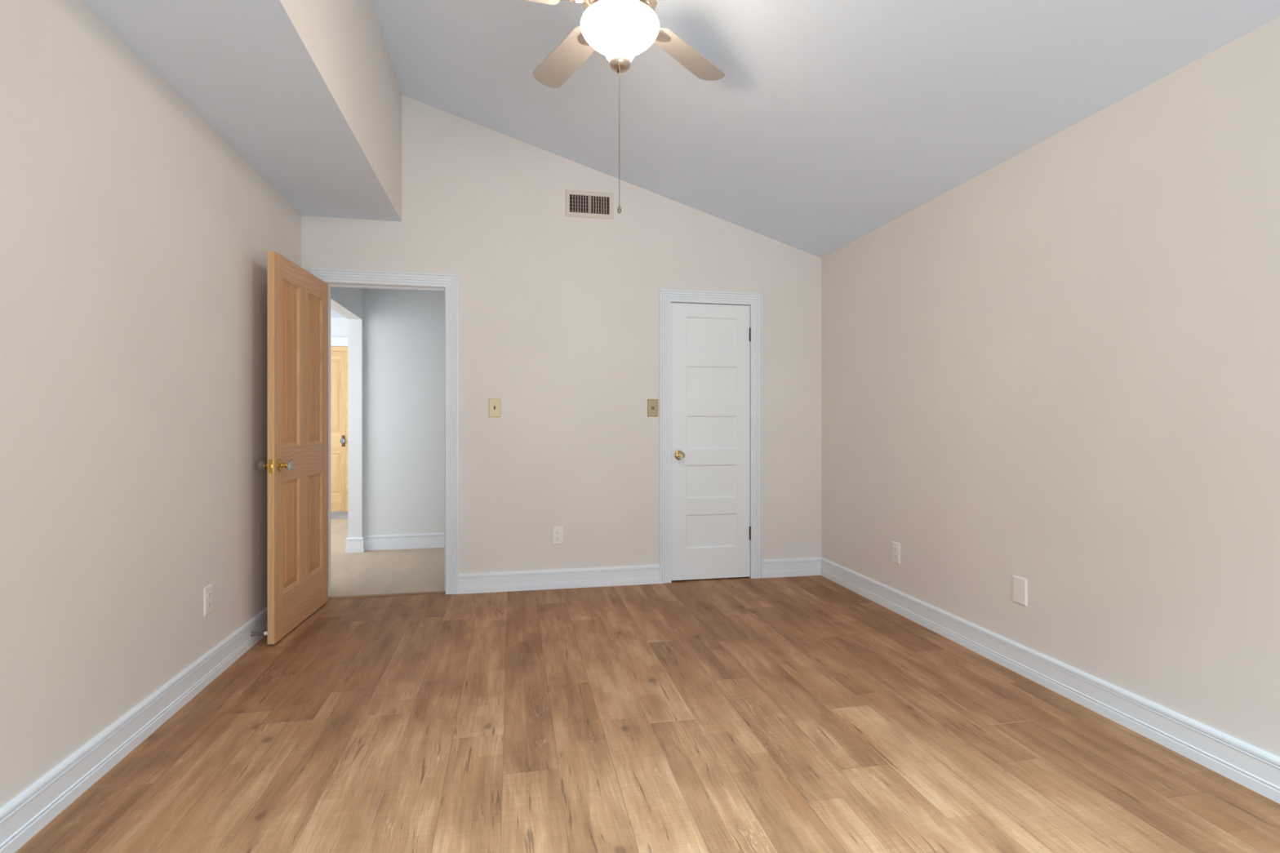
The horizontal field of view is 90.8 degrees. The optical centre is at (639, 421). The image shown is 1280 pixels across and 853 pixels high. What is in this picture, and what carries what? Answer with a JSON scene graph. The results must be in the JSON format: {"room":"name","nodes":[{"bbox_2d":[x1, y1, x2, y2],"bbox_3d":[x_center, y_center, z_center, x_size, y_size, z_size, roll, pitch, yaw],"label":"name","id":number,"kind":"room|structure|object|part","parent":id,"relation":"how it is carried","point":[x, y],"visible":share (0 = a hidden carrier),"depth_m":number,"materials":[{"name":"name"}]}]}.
{"room":"empty bedroom","nodes":[
{"label":"empty bedroom","id":0,"kind":"room"},
{"bbox_2d":[0,0,364,808],"bbox_3d":[-2.052,-0.281,3.380,0.141,2.812,9.480,0,0,-11],"label":"wall","id":1,"kind":"structure","parent":0,"point":[135,241],"depth_m":2.11,"materials":[{"name":"beige paint"}]},
{"bbox_2d":[0,607,266,852],"bbox_3d":[-1.592,1.060,1.404,0.018,0.129,5.184,0,0,-11],"label":"baseboard","id":2,"kind":"structure","parent":1,"relation":"attached to","point":[24,816],"depth_m":2.05,"materials":[{"name":"white wood"}]},
{"bbox_2d":[204,583,213,616],"bbox_3d":[-1.866,0.772,2.732,0.008,0.122,0.073,0,0,-11],"label":"wall outlet","id":3,"kind":"object","parent":1,"relation":"attached to","point":[208,590],"visible":1,"depth_m":2.73,"materials":[{"name":"white plastic"}]},
{"bbox_2d":[207,601,211,608],"bbox_3d":[-1.864,0.792,2.733,0.002,0.025,0.034,0,0,-11],"label":"socket","id":4,"kind":"object","parent":3,"relation":"attached to","point":[209,603],"depth_m":2.73,"materials":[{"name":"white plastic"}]},
{"bbox_2d":[207,591,211,598],"bbox_3d":[-1.864,0.751,2.733,0.002,0.025,0.034,0,0,-11],"label":"socket","id":5,"kind":"object","parent":3,"relation":"attached to","point":[209,593],"depth_m":2.73,"materials":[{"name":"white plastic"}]},
{"bbox_2d":[250,631,266,636],"bbox_3d":[-1.905,1.063,3.163,0.078,0.026,0.026,0,0,-11],"label":"door stop","id":6,"kind":"object","parent":1,"relation":"attached to","point":[252,633],"visible":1,"depth_m":3.16,"materials":[{"name":"silver metal"}]},
{"bbox_2d":[345,533,444,553],"bbox_3d":[-2.340,1.060,6.381,3.866,0.129,1.793,0,0,37],"label":"baseboard","id":7,"kind":"structure","parent":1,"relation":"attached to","point":[428,540],"depth_m":5.55,"materials":[{"name":"white wood"}]},
{"bbox_2d":[80,0,401,221],"bbox_3d":[-1.309,-1.710,1.461,0.596,0.847,5.184,0,0,-11],"label":"soffit","id":8,"kind":"structure","parent":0,"point":[308,93],"depth_m":2.58,"materials":[{"name":"beige paint"}]},
{"bbox_2d":[330,308,344,317],"bbox_3d":[-2.903,-1.335,6.026,5.300,0.080,4.156,0,0,-11],"label":"ceiling","id":9,"kind":"structure","parent":0,"point":[333,313],"depth_m":7.65,"materials":[{"name":"white paint"}]},
{"bbox_2d":[330,317,347,511],"bbox_3d":[-4.418,-0.085,7.788,3.030,2.420,0.100,0,0,-11],"label":"wall","id":10,"kind":"structure","parent":0,"point":[339,326],"depth_m":7.87,"materials":[{"name":"white paint"}]},
{"bbox_2d":[330,351,346,511],"bbox_3d":[-4.036,0.120,7.782,0.760,1.985,0.101,0,0,-11],"label":"door","id":11,"kind":"structure","parent":10,"relation":"in","point":[338,359],"depth_m":7.86,"materials":[{"name":"brown wood"}]},
{"bbox_3d":[-3.868,-0.320,7.852,0.258,0.876,0.024,0,0,-11],"label":"panel","id":12,"kind":"part","parent":11,"relation":"part of","materials":[{"name":"brown wood"}]},
{"bbox_3d":[-3.868,0.650,7.852,0.258,0.494,0.024,0,0,-11],"label":"panel","id":13,"kind":"part","parent":11,"relation":"part of","materials":[{"name":"brown wood"}]},
{"bbox_3d":[-4.043,0.120,7.816,0.636,1.985,0.030,0,0,-11],"label":"rail","id":14,"kind":"part","parent":11,"relation":"part of","materials":[{"name":"brown wood"}]},
{"bbox_3d":[-3.697,0.243,7.869,0.038,0.140,0.004,0,0,-11],"label":"knob plate","id":15,"kind":"part","parent":11,"relation":"part of","materials":[{"name":"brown metal"}]},
{"bbox_2d":[330,346,347,511],"bbox_3d":[-4.041,0.096,7.802,0.818,2.058,0.022,0,0,-11],"label":"trim","id":16,"kind":"structure","parent":10,"relation":"attached to","point":[332,348],"depth_m":7.87,"materials":[{"name":"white wood"}]},
{"bbox_2d":[330,337,347,346],"bbox_3d":[-4.007,-0.991,7.789,1.100,0.104,0.062,0,0,-11],"label":"trim","id":17,"kind":"structure","parent":10,"relation":"attached to","point":[335,341],"depth_m":7.83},
{"bbox_2d":[364,288,444,535],"bbox_3d":[-1.312,-0.085,5.800,2.270,2.420,0.120,0,0,-11],"label":"wall","id":18,"kind":"structure","parent":0,"point":[404,330],"depth_m":5.58,"materials":[{"name":"white paint"}]},
{"bbox_2d":[301,94,822,573],"bbox_3d":[-0.402,-0.625,4.350,3.761,3.499,0.120,0,0,-11],"label":"wall","id":19,"kind":"structure","parent":0,"point":[559,313],"depth_m":4.28,"materials":[{"name":"beige paint"}]},
{"bbox_2d":[257,250,328,644],"bbox_3d":[-1.898,0.130,3.538,0.168,1.966,0.790,0,0,-8],"label":"door","id":20,"kind":"structure","parent":19,"relation":"in","point":[296,465],"depth_m":3.41,"materials":[{"name":"brown wood"}]},
{"bbox_3d":[-1.920,0.223,3.206,0.032,0.056,0.056,0,0,-8],"label":"knob","id":21,"kind":"part","parent":20,"relation":"part of","materials":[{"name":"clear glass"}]},
{"bbox_3d":[-1.843,0.223,3.150,0.022,0.068,0.007,0,0,-8],"label":"latch plate","id":22,"kind":"part","parent":20,"relation":"part of","materials":[{"name":"gold metal"}]},
{"bbox_3d":[-1.874,-0.304,3.363,0.024,0.847,0.194,0,0,-8],"label":"panel","id":23,"kind":"part","parent":20,"relation":"part of","materials":[{"name":"brown wood"}]},
{"bbox_3d":[-1.874,0.600,3.363,0.024,0.555,0.194,0,0,-8],"label":"panel","id":24,"kind":"part","parent":20,"relation":"part of","materials":[{"name":"brown wood"}]},
{"bbox_3d":[-1.785,0.223,3.225,0.032,0.056,0.056,0,0,-8],"label":"knob","id":25,"kind":"part","parent":20,"relation":"part of","materials":[{"name":"clear glass"}]},
{"bbox_3d":[-1.898,0.130,3.536,0.033,1.966,0.571,0,0,-8],"label":"rail","id":26,"kind":"part","parent":20,"relation":"part of","materials":[{"name":"brown wood"}]},
{"bbox_3d":[-1.922,-0.304,3.704,0.024,0.847,0.205,0,0,-8],"label":"panel","id":27,"kind":"part","parent":20,"relation":"part of","materials":[{"name":"brown wood"}]},
{"bbox_3d":[-1.922,0.600,3.704,0.024,0.555,0.205,0,0,-8],"label":"panel","id":28,"kind":"part","parent":20,"relation":"part of","materials":[{"name":"brown wood"}]},
{"bbox_2d":[309,267,458,597],"bbox_3d":[-1.635,0.083,4.101,0.897,2.084,0.162,0,0,-11],"label":"trim","id":29,"kind":"structure","parent":19,"relation":"attached to","point":[334,277],"depth_m":4.11,"materials":[{"name":"white wood"}]},
{"bbox_2d":[328,591,445,599],"bbox_3d":[-1.632,1.121,4.083,0.728,0.008,0.048,0,0,-11],"label":"threshold","id":30,"kind":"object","parent":19,"relation":"attached to","point":[433,592],"depth_m":4.07,"materials":[{"name":"brown wood"}]},
{"bbox_2d":[488,398,500,417],"bbox_3d":[-0.960,-0.090,4.167,0.078,0.124,0.018,0,0,-11],"label":"light switch","id":31,"kind":"object","parent":19,"relation":"attached to","point":[494,403],"visible":1,"depth_m":4.17,"materials":[{"name":"beige plastic"}]},
{"bbox_2d":[551,526,563,544],"bbox_3d":[-0.555,0.769,4.254,0.073,0.122,0.008,0,0,-11],"label":"wall outlet","id":32,"kind":"object","parent":19,"relation":"attached to","point":[557,531],"visible":1,"depth_m":4.25,"materials":[{"name":"white plastic"}]},
{"bbox_2d":[565,189,613,219],"bbox_3d":[-0.343,-1.478,4.295,0.328,0.180,0.011,0,0,-11],"label":"air vent","id":33,"kind":"object","parent":19,"relation":"in","point":[585,204],"visible":1,"depth_m":4.29,"materials":[{"name":"white metal"}]},
{"bbox_2d":[458,556,821,594],"bbox_3d":[0.077,1.060,4.377,2.570,0.129,0.018,0,0,-11],"label":"baseboard","id":34,"kind":"structure","parent":19,"relation":"attached to","point":[556,579],"depth_m":4.28,"materials":[{"name":"white wood"}]},
{"bbox_2d":[647,399,657,416],"bbox_3d":[0.090,-0.095,4.381,0.076,0.122,0.014,0,0,-11],"label":"wall plate","id":35,"kind":"object","parent":19,"relation":"attached to","point":[652,404],"visible":1,"depth_m":4.38,"materials":[{"name":"beige plastic"}]},
{"bbox_2d":[671,302,751,580],"bbox_3d":[0.511,0.141,4.462,0.588,1.946,0.102,0,0,-11],"label":"door","id":36,"kind":"structure","parent":19,"relation":"in","point":[711,530],"depth_m":4.48,"materials":[{"name":"white paint"}]},
{"bbox_3d":[0.285,0.236,4.380,0.056,0.056,0.032,0,0,-11],"label":"knob","id":37,"kind":"part","parent":36,"relation":"part of","materials":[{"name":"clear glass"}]},
{"bbox_3d":[0.505,-0.620,4.495,0.366,0.229,0.016,0,0,-11],"label":"panel","id":38,"kind":"part","parent":36,"relation":"part of","materials":[{"name":"white paint"}]},
{"bbox_3d":[0.505,-0.274,4.495,0.366,0.229,0.016,0,0,-11],"label":"panel","id":39,"kind":"part","parent":36,"relation":"part of","materials":[{"name":"white paint"}]},
{"bbox_3d":[0.505,0.078,4.495,0.366,0.230,0.016,0,0,-11],"label":"panel","id":40,"kind":"part","parent":36,"relation":"part of","materials":[{"name":"white paint"}]},
{"bbox_3d":[0.505,0.424,4.495,0.366,0.229,0.016,0,0,-11],"label":"panel","id":41,"kind":"part","parent":36,"relation":"part of","materials":[{"name":"white paint"}]},
{"bbox_3d":[0.505,0.775,4.495,0.366,0.229,0.016,0,0,-11],"label":"panel","id":42,"kind":"part","parent":36,"relation":"part of","materials":[{"name":"white paint"}]},
{"bbox_2d":[659,288,762,583],"bbox_3d":[0.495,0.102,4.521,0.756,2.046,0.141,0,0,-11],"label":"trim","id":43,"kind":"structure","parent":19,"relation":"attached to","point":[667,296],"depth_m":4.47,"materials":[{"name":"white wood"}]},
{"bbox_2d":[14,511,1279,852],"bbox_3d":[-1.706,1.150,3.511,6.650,0.050,9.560,0,0,-11],"label":"floor","id":44,"kind":"structure","parent":0,"point":[795,714],"depth_m":2.20,"materials":[{"name":"wood"}]},
{"bbox_2d":[330,511,347,519],"bbox_3d":[-3.748,1.120,7.506,1.170,0.010,0.520,0,0,-11],"label":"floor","id":45,"kind":"structure","parent":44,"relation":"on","point":[334,515],"depth_m":7.49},
{"bbox_2d":[369,0,1279,257],"bbox_3d":[0.428,-1.703,1.752,3.165,1.075,5.304,0,0,-11],"label":"ceiling","id":46,"kind":"structure","parent":0,"point":[827,123],"depth_m":2.94,"materials":[{"name":"white paint"}]},
{"bbox_2d":[524,0,724,213],"bbox_3d":[-0.112,-1.267,2.259,1.231,1.051,1.261,0,0,-11],"label":"ceiling fan","id":47,"kind":"object","parent":46,"relation":"hanging from","point":[620,30],"visible":1,"depth_m":2.27,"materials":[{"name":"white"}]},
{"bbox_3d":[-0.490,-1.515,2.168,0.455,0.031,0.134,0,0,-17],"label":"blade","id":48,"kind":"part","parent":47,"relation":"part of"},
{"bbox_3d":[-0.314,-1.515,2.639,0.134,0.031,0.455,0,0,-32],"label":"blade","id":49,"kind":"part","parent":47,"relation":"part of","materials":[{"name":"beige wood"}]},
{"bbox_3d":[-0.073,-1.027,2.245,0.004,0.524,0.004,0,0,-11],"label":"pull chain","id":50,"kind":"part","parent":47,"relation":"part of","materials":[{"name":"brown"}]},
{"bbox_3d":[-0.072,-1.375,2.280,0.284,0.153,0.284,0,0,-11],"label":"lamp shade","id":51,"kind":"part","parent":47,"relation":"part of","materials":[{"name":"white glass"}]},
{"bbox_3d":[0.194,-1.515,2.620,0.134,0.031,0.455,0,0,40],"label":"blade","id":52,"kind":"part","parent":47,"relation":"part of","materials":[{"name":"beige wood"}]},
{"bbox_2d":[822,16,1279,757],"bbox_3d":[1.920,-0.064,2.054,0.120,2.377,5.304,0,0,-11],"label":"wall","id":53,"kind":"structure","parent":0,"point":[1057,370],"depth_m":2.44,"materials":[{"name":"beige paint"}]},
{"bbox_2d":[892,541,900,564],"bbox_3d":[1.514,0.776,3.736,0.008,0.122,0.073,0,0,-11],"label":"wall outlet","id":54,"kind":"object","parent":53,"relation":"attached to","point":[895,546],"visible":1,"depth_m":3.73,"materials":[{"name":"white plastic"}]},
{"bbox_2d":[1013,574,1026,606],"bbox_3d":[1.698,0.757,2.826,0.008,0.122,0.080,0,0,-11],"label":"blank plate","id":55,"kind":"object","parent":53,"relation":"attached to","point":[1020,584],"visible":1,"depth_m":2.82,"materials":[{"name":"white plastic"}]},
{"bbox_2d":[820,556,1279,804],"bbox_3d":[1.841,1.060,2.099,0.018,0.129,5.184,0,0,-11],"label":"baseboard","id":56,"kind":"structure","parent":53,"relation":"attached to","point":[1257,770],"depth_m":2.43,"materials":[{"name":"white wood"}]}
]}

